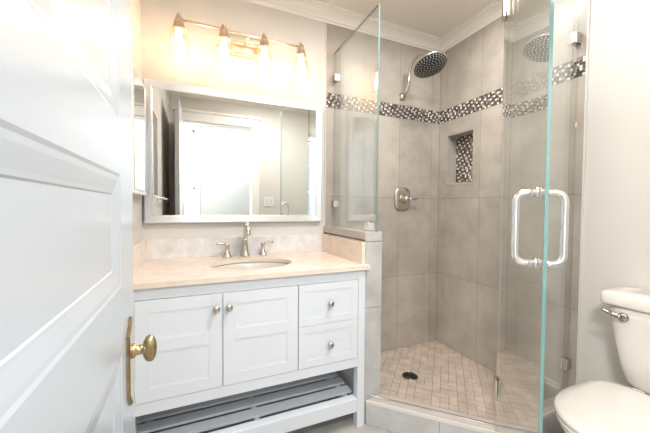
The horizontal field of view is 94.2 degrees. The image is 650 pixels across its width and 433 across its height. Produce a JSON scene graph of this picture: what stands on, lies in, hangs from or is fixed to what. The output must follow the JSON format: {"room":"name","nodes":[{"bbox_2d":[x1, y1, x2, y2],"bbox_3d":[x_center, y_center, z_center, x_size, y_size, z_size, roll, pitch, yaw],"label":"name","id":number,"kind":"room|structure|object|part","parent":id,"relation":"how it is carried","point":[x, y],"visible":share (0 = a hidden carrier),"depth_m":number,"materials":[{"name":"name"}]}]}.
{"room":"bathroom","nodes":[
{"label":"bathroom","id":0,"kind":"room"},
{"bbox_2d":[130,0,142,424],"bbox_3d":[-0.652,-0.124,0.685,0.120,2.480,2.080,0,2,-23],"label":"wall","id":1,"kind":"structure","parent":0,"point":[134,4],"depth_m":1.52,"materials":[{"name":"white paint"}]},
{"bbox_2d":[131,58,146,195],"bbox_3d":[-0.878,-0.379,1.407,0.036,0.551,0.364,0,2,-23],"label":"medicine cabinet","id":2,"kind":"object","parent":1,"relation":"attached to","point":[138,92],"visible":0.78,"depth_m":1.35,"materials":[{"name":"white paint"}]},
{"bbox_2d":[140,0,440,351],"bbox_3d":[-0.056,-0.160,2.133,2.358,2.480,0.128,0,2,-23],"label":"wall","id":3,"kind":"structure","parent":0,"point":[409,129],"depth_m":2.15,"materials":[{"name":"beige paint"}]},
{"bbox_2d":[143,78,321,222],"bbox_3d":[-0.508,-0.357,1.854,1.047,0.783,0.032,0,2,-23],"label":"vanity mirror","id":4,"kind":"object","parent":3,"relation":"attached to","point":[213,155],"visible":0.96,"depth_m":1.81,"materials":[{"name":"silver metal"}]},
{"bbox_2d":[143,234,321,259],"bbox_3d":[-0.505,0.181,1.878,1.087,0.113,0.020,0,2,-23],"label":"backsplash","id":5,"kind":"structure","parent":3,"relation":"attached to","point":[173,248],"depth_m":1.82,"materials":[{"name":"stone"}]},
{"bbox_2d":[167,13,309,83],"bbox_3d":[-0.475,-0.959,1.768,0.798,0.248,0.182,0,2,-23],"label":"vanity light","id":6,"kind":"object","parent":3,"relation":"attached to","point":[248,48],"visible":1,"depth_m":1.76,"materials":[{"name":"white glass"}]},
{"bbox_2d":[171,13,185,34],"bbox_3d":[-0.775,-1.026,1.602,0.072,0.104,0.072,0,2,-23],"label":"socket","id":7,"kind":"object","parent":6,"relation":"attached to","point":[178,27],"depth_m":1.59,"materials":[{"name":"gold metal"}]},
{"bbox_3d":[-0.775,-0.909,1.605,0.118,0.154,0.118,0,2,-23],"label":"lamp shade","id":8,"kind":"part","parent":6,"relation":"part of","materials":[{"name":"clear glass"}]},
{"bbox_3d":[-0.775,-0.929,1.605,0.048,0.106,0.048,0,2,-23],"label":"bulb","id":9,"kind":"part","parent":6,"relation":"part of","materials":[{"name":"white glass"}]},
{"bbox_3d":[-0.567,-0.930,1.694,0.048,0.106,0.048,0,2,-23],"label":"bulb","id":10,"kind":"part","parent":6,"relation":"part of","materials":[{"name":"white glass"}]},
{"bbox_2d":[217,23,230,43],"bbox_3d":[-0.566,-1.027,1.691,0.072,0.104,0.072,0,2,-23],"label":"socket","id":11,"kind":"object","parent":6,"relation":"attached to","point":[223,36],"depth_m":1.68,"materials":[{"name":"gold metal"}]},
{"bbox_3d":[-0.567,-0.910,1.694,0.118,0.154,0.118,0,2,-23],"label":"lamp shade","id":12,"kind":"part","parent":6,"relation":"part of","materials":[{"name":"clear glass"}]},
{"bbox_3d":[-0.462,-1.036,1.789,0.152,0.031,0.093,0,2,-23],"label":"arm","id":13,"kind":"part","parent":6,"relation":"part of","materials":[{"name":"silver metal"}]},
{"bbox_2d":[258,33,269,51],"bbox_3d":[-0.358,-1.028,1.781,0.072,0.104,0.072,0,2,-23],"label":"socket","id":14,"kind":"object","parent":6,"relation":"attached to","point":[263,46],"depth_m":1.76,"materials":[{"name":"gold metal"}]},
{"bbox_3d":[-0.359,-0.911,1.784,0.118,0.154,0.118,0,2,-23],"label":"lamp shade","id":15,"kind":"part","parent":6,"relation":"part of","materials":[{"name":"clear glass"}]},
{"bbox_3d":[-0.359,-0.931,1.783,0.048,0.106,0.048,0,2,-23],"label":"bulb","id":16,"kind":"part","parent":6,"relation":"part of","materials":[{"name":"white glass"}]},
{"bbox_3d":[-0.150,-0.912,1.873,0.118,0.154,0.118,0,2,-23],"label":"lamp shade","id":17,"kind":"part","parent":6,"relation":"part of","materials":[{"name":"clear glass"}]},
{"bbox_2d":[295,41,306,58],"bbox_3d":[-0.150,-1.029,1.870,0.072,0.104,0.072,0,2,-23],"label":"socket","id":18,"kind":"object","parent":6,"relation":"attached to","point":[300,54],"depth_m":1.85,"materials":[{"name":"gold metal"}]},
{"bbox_3d":[-0.150,-0.932,1.873,0.048,0.106,0.048,0,2,-23],"label":"bulb","id":19,"kind":"part","parent":6,"relation":"part of","materials":[{"name":"white glass"}]},
{"bbox_3d":[0.002,-0.631,2.078,0.008,1.386,0.008,0,2,-23],"label":"edge trim","id":20,"kind":"part","parent":3,"relation":"part of","materials":[{"name":"white tile"}]},
{"bbox_2d":[394,187,417,210],"bbox_3d":[0.623,-0.135,2.317,0.169,0.180,0.074,0,2,-23],"label":"shower valve","id":21,"kind":"object","parent":3,"relation":"attached to","point":[402,198],"visible":1,"depth_m":2.32,"materials":[{"name":"silver metal"}]},
{"bbox_3d":[0.602,-0.136,2.340,0.148,0.180,0.016,0,2,-23],"label":"plate","id":22,"kind":"part","parent":21,"relation":"part of","materials":[{"name":"silver metal"}]},
{"bbox_2d":[399,51,447,100],"bbox_3d":[0.672,-1.018,2.131,0.224,0.274,0.405,0,2,-23],"label":"shower","id":23,"kind":"object","parent":3,"relation":"attached to","point":[430,64],"visible":1,"depth_m":2.05,"materials":[{"name":"silver metal"}]},
{"bbox_3d":[0.653,-1.030,2.176,0.021,0.253,0.284,0,2,-23],"label":"arm","id":24,"kind":"part","parent":23,"relation":"part of","materials":[{"name":"silver metal"}]},
{"bbox_3d":[0.711,-1.016,2.039,0.210,0.078,0.197,0,2,-23],"label":"plate","id":25,"kind":"part","parent":23,"relation":"part of","materials":[{"name":"grey metal"}]},
{"bbox_2d":[323,226,381,421],"bbox_3d":[0.146,0.582,1.874,0.108,1.015,0.565,0,2,-23],"label":"wall","id":26,"kind":"structure","parent":0,"point":[373,249],"depth_m":1.62,"materials":[{"name":"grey tile"}]},
{"bbox_2d":[331,4,379,231],"bbox_3d":[0.172,-0.524,1.851,0.036,1.195,0.552,0,2,-23],"label":"glass panel","id":27,"kind":"object","parent":26,"relation":"on","point":[368,226],"visible":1,"depth_m":1.61,"materials":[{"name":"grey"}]},
{"bbox_2d":[365,394,563,432],"bbox_3d":[0.768,1.037,1.516,1.117,0.134,0.299,0,2,-1],"label":"shower curb","id":28,"kind":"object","parent":26,"relation":"attached to","point":[390,413],"depth_m":1.52,"materials":[{"name":"tile"}]},
{"bbox_2d":[560,31,581,369],"bbox_3d":[1.066,-0.063,1.495,0.546,2.082,0.032,0,2,-23],"label":"glass panel","id":29,"kind":"object","parent":28,"relation":"on","point":[575,37],"visible":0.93,"depth_m":1.57,"materials":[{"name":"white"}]},
{"bbox_2d":[493,0,568,432],"bbox_3d":[0.681,-0.062,1.110,0.139,2.068,0.608,1,2,14],"label":"shower door","id":30,"kind":"structure","parent":29,"relation":"attached to","point":[518,383],"depth_m":1.01,"materials":[{"name":"clear glass"}]},
{"bbox_3d":[0.585,0.032,0.887,0.065,0.236,0.031,1,2,20],"label":"handle","id":31,"kind":"part","parent":30,"relation":"part of","materials":[{"name":"silver metal"}]},
{"bbox_3d":[0.655,0.033,0.861,0.064,0.236,0.031,1,2,20],"label":"handle","id":32,"kind":"part","parent":30,"relation":"part of","materials":[{"name":"silver metal"}]},
{"bbox_2d":[141,379,564,432],"bbox_3d":[0.320,1.148,1.272,2.358,0.080,2.080,0,2,-23],"label":"floor","id":33,"kind":"structure","parent":0,"point":[343,424],"depth_m":1.59,"materials":[{"name":"tile"}]},
{"bbox_2d":[133,262,364,432],"bbox_3d":[-0.390,0.680,1.610,1.070,0.825,0.593,0,2,-23],"label":"vanity cabinet","id":34,"kind":"object","parent":33,"relation":"on","point":[220,342],"visible":0.9,"depth_m":1.38,"materials":[{"name":"white paint"}]},
{"bbox_3d":[-0.591,0.529,1.235,0.320,0.403,0.014,0,2,-23],"label":"door","id":35,"kind":"part","parent":34,"relation":"part of","materials":[{"name":"white paint"}]},
{"bbox_3d":[-0.456,0.388,1.265,0.031,0.031,0.028,0,2,-23],"label":"knob","id":36,"kind":"part","parent":34,"relation":"part of","materials":[{"name":"silver metal"}]},
{"bbox_3d":[-0.408,0.388,1.286,0.031,0.031,0.028,0,2,-23],"label":"knob","id":37,"kind":"part","parent":34,"relation":"part of","materials":[{"name":"silver metal"}]},
{"bbox_2d":[133,234,370,289],"bbox_3d":[-0.387,0.199,1.614,1.096,0.136,0.600,0,2,-23],"label":"countertop","id":38,"kind":"structure","parent":34,"relation":"on","point":[157,263],"depth_m":1.67,"materials":[{"name":"stone"}]},
{"bbox_2d":[216,221,272,257],"bbox_3d":[-0.462,0.134,1.785,0.338,0.213,0.150,0,2,-23],"label":"faucet","id":39,"kind":"object","parent":38,"relation":"on","point":[246,230],"visible":1,"depth_m":1.81,"materials":[{"name":"silver metal"}]},
{"bbox_3d":[-0.594,0.196,1.778,0.090,0.088,0.054,0,2,-23],"label":"handle","id":40,"kind":"part","parent":39,"relation":"part of","materials":[{"name":"silver metal"}]},
{"bbox_3d":[-0.463,0.134,1.783,0.058,0.213,0.148,0,2,-23],"label":"spout","id":41,"kind":"part","parent":39,"relation":"part of","materials":[{"name":"silver metal"}]},
{"bbox_3d":[-0.368,0.195,1.880,0.090,0.088,0.054,0,2,-23],"label":"handle","id":42,"kind":"part","parent":39,"relation":"part of","materials":[{"name":"silver metal"}]},
{"bbox_2d":[212,262,287,269],"bbox_3d":[-0.387,0.338,1.595,0.464,0.134,0.344,0,2,-23],"label":"sink basin","id":43,"kind":"object","parent":38,"relation":"in","point":[246,265],"visible":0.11,"depth_m":1.74,"materials":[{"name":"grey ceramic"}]},
{"bbox_3d":[-0.284,0.527,1.366,0.335,0.403,0.014,0,2,-23],"label":"door","id":44,"kind":"part","parent":34,"relation":"part of","materials":[{"name":"white paint"}]},
{"bbox_3d":[-0.297,0.984,1.397,0.988,0.068,0.046,0,2,-23],"label":"shelf rail","id":45,"kind":"part","parent":34,"relation":"part of","materials":[{"name":"white paint"}]},
{"bbox_3d":[0.019,0.627,1.499,0.318,0.202,0.014,0,2,-23],"label":"drawer","id":46,"kind":"part","parent":34,"relation":"part of","materials":[{"name":"white paint"}]},
{"bbox_3d":[0.020,0.424,1.494,0.318,0.200,0.014,0,2,-23],"label":"drawer","id":47,"kind":"part","parent":34,"relation":"part of","materials":[{"name":"white paint"}]},
{"bbox_3d":[0.028,0.629,1.480,0.031,0.031,0.028,0,2,-23],"label":"knob","id":48,"kind":"part","parent":34,"relation":"part of","materials":[{"name":"silver metal"}]},
{"bbox_3d":[0.180,0.685,1.585,0.041,0.824,0.041,0,2,-23],"label":"leg","id":49,"kind":"part","parent":34,"relation":"part of","materials":[{"name":"white paint"}]},
{"bbox_2d":[554,286,649,432],"bbox_3d":[1.155,0.723,1.079,0.707,0.789,0.448,0,2,-23],"label":"toilet","id":50,"kind":"object","parent":33,"relation":"on","point":[595,405],"visible":1,"depth_m":1.19,"materials":[{"name":"white ceramic"}]},
{"bbox_3d":[1.047,0.721,1.043,0.460,0.020,0.364,0,2,-23],"label":"seat","id":51,"kind":"part","parent":50,"relation":"part of","materials":[{"name":"white ceramic"}]},
{"bbox_3d":[1.047,0.695,1.042,0.464,0.030,0.372,0,2,-23],"label":"lid","id":52,"kind":"part","parent":50,"relation":"part of","materials":[{"name":"white ceramic"}]},
{"bbox_3d":[1.221,0.414,1.290,0.023,0.033,0.066,-1,2,-32],"label":"flush lever","id":53,"kind":"part","parent":50,"relation":"part of","materials":[{"name":"silver metal"}]},
{"bbox_3d":[1.388,0.356,1.167,0.205,0.056,0.448,0,2,-23],"label":"tank lid","id":54,"kind":"part","parent":50,"relation":"part of","materials":[{"name":"white ceramic"}]},
{"bbox_3d":[1.394,0.558,1.176,0.189,0.349,0.420,0,2,-23],"label":"tank","id":55,"kind":"part","parent":50,"relation":"part of","materials":[{"name":"white ceramic"}]},
{"bbox_2d":[316,0,494,37],"bbox_3d":[0.150,-1.391,0.419,3.319,0.080,3.370,0,2,-23],"label":"ceiling","id":56,"kind":"structure","parent":0,"point":[437,18],"depth_m":2.05,"materials":[{"name":"white paint"}]},
{"bbox_2d":[380,340,543,419],"bbox_3d":[0.686,1.069,1.916,0.923,0.047,0.929,0,2,-23],"label":"floor","id":57,"kind":"structure","parent":0,"point":[448,379],"depth_m":1.93,"materials":[{"name":"brown tile"}]},
{"bbox_2d":[402,372,417,380],"bbox_3d":[0.554,1.039,1.969,0.104,0.007,0.104,0,2,-23],"label":"shower drain","id":58,"kind":"object","parent":57,"relation":"on","point":[410,376],"visible":1,"depth_m":1.96,"materials":[{"name":"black metal"}]},
{"bbox_2d":[436,0,649,399],"bbox_3d":[1.400,-0.133,1.565,0.129,2.480,2.080,0,2,-23],"label":"wall","id":59,"kind":"structure","parent":0,"point":[471,80],"depth_m":1.63,"materials":[{"name":"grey paint"}]},
{"bbox_2d":[242,0,502,51],"bbox_3d":[0.361,-1.331,1.148,2.118,0.078,1.960,0,2,-23],"label":"trim","id":60,"kind":"structure","parent":59,"relation":"attached to","point":[310,9],"depth_m":2.11,"materials":[{"name":"white paint"}]},
{"bbox_3d":[1.021,-0.443,2.292,0.007,0.402,0.264,0,2,-23],"label":"niche trim","id":61,"kind":"part","parent":59,"relation":"part of","materials":[{"name":"beige ceramic"}]},
{"bbox_3d":[1.336,-0.097,1.564,0.008,2.406,0.010,0,2,-23],"label":"edge trim","id":62,"kind":"part","parent":59,"relation":"part of","materials":[{"name":"white paint"}]},
{"bbox_3d":[0.762,-0.101,0.226,2.118,2.480,0.120,0,2,-23],"label":"wall","id":63,"kind":"structure","parent":0,"visible":0},
{"bbox_2d":[0,0,156,432],"bbox_3d":[-0.270,0.063,0.320,0.088,2.108,0.798,0,2,-23],"label":"door","id":64,"kind":"structure","parent":63,"relation":"in","point":[69,349],"depth_m":0.32,"materials":[{"name":"grey paint"}]},
{"bbox_3d":[-0.288,0.035,0.311,0.022,0.215,0.540,0,2,-24],"label":"panel","id":65,"kind":"part","parent":64,"relation":"part of","materials":[{"name":"grey paint"}]},
{"bbox_3d":[-0.275,0.035,0.317,0.007,0.211,0.536,0,2,-24],"label":"moulding","id":66,"kind":"part","parent":64,"relation":"part of","materials":[{"name":"grey paint"}]},
{"bbox_3d":[-0.271,-0.527,0.301,0.007,0.707,0.536,0,2,-24],"label":"moulding","id":67,"kind":"part","parent":64,"relation":"part of","materials":[{"name":"grey paint"}]},
{"bbox_3d":[-0.283,-0.527,0.295,0.022,0.711,0.540,0,2,-24],"label":"panel","id":68,"kind":"part","parent":64,"relation":"part of","materials":[{"name":"grey paint"}]},
{"bbox_3d":[-0.291,0.582,0.326,0.022,0.639,0.540,0,2,-24],"label":"panel","id":69,"kind":"part","parent":64,"relation":"part of","materials":[{"name":"grey paint"}]},
{"bbox_3d":[-0.279,0.582,0.332,0.007,0.635,0.536,0,2,-24],"label":"moulding","id":70,"kind":"part","parent":64,"relation":"part of","materials":[{"name":"grey paint"}]},
{"bbox_3d":[-0.409,0.304,0.637,0.006,0.187,0.066,0,2,-24],"label":"lock plate","id":71,"kind":"part","parent":64,"relation":"part of","materials":[{"name":"gold metal"}]},
{"bbox_3d":[-0.378,0.283,0.651,0.027,0.058,0.026,0,2,-23],"label":"knob","id":72,"kind":"part","parent":64,"relation":"part of","materials":[{"name":"gold metal"}]}
]}

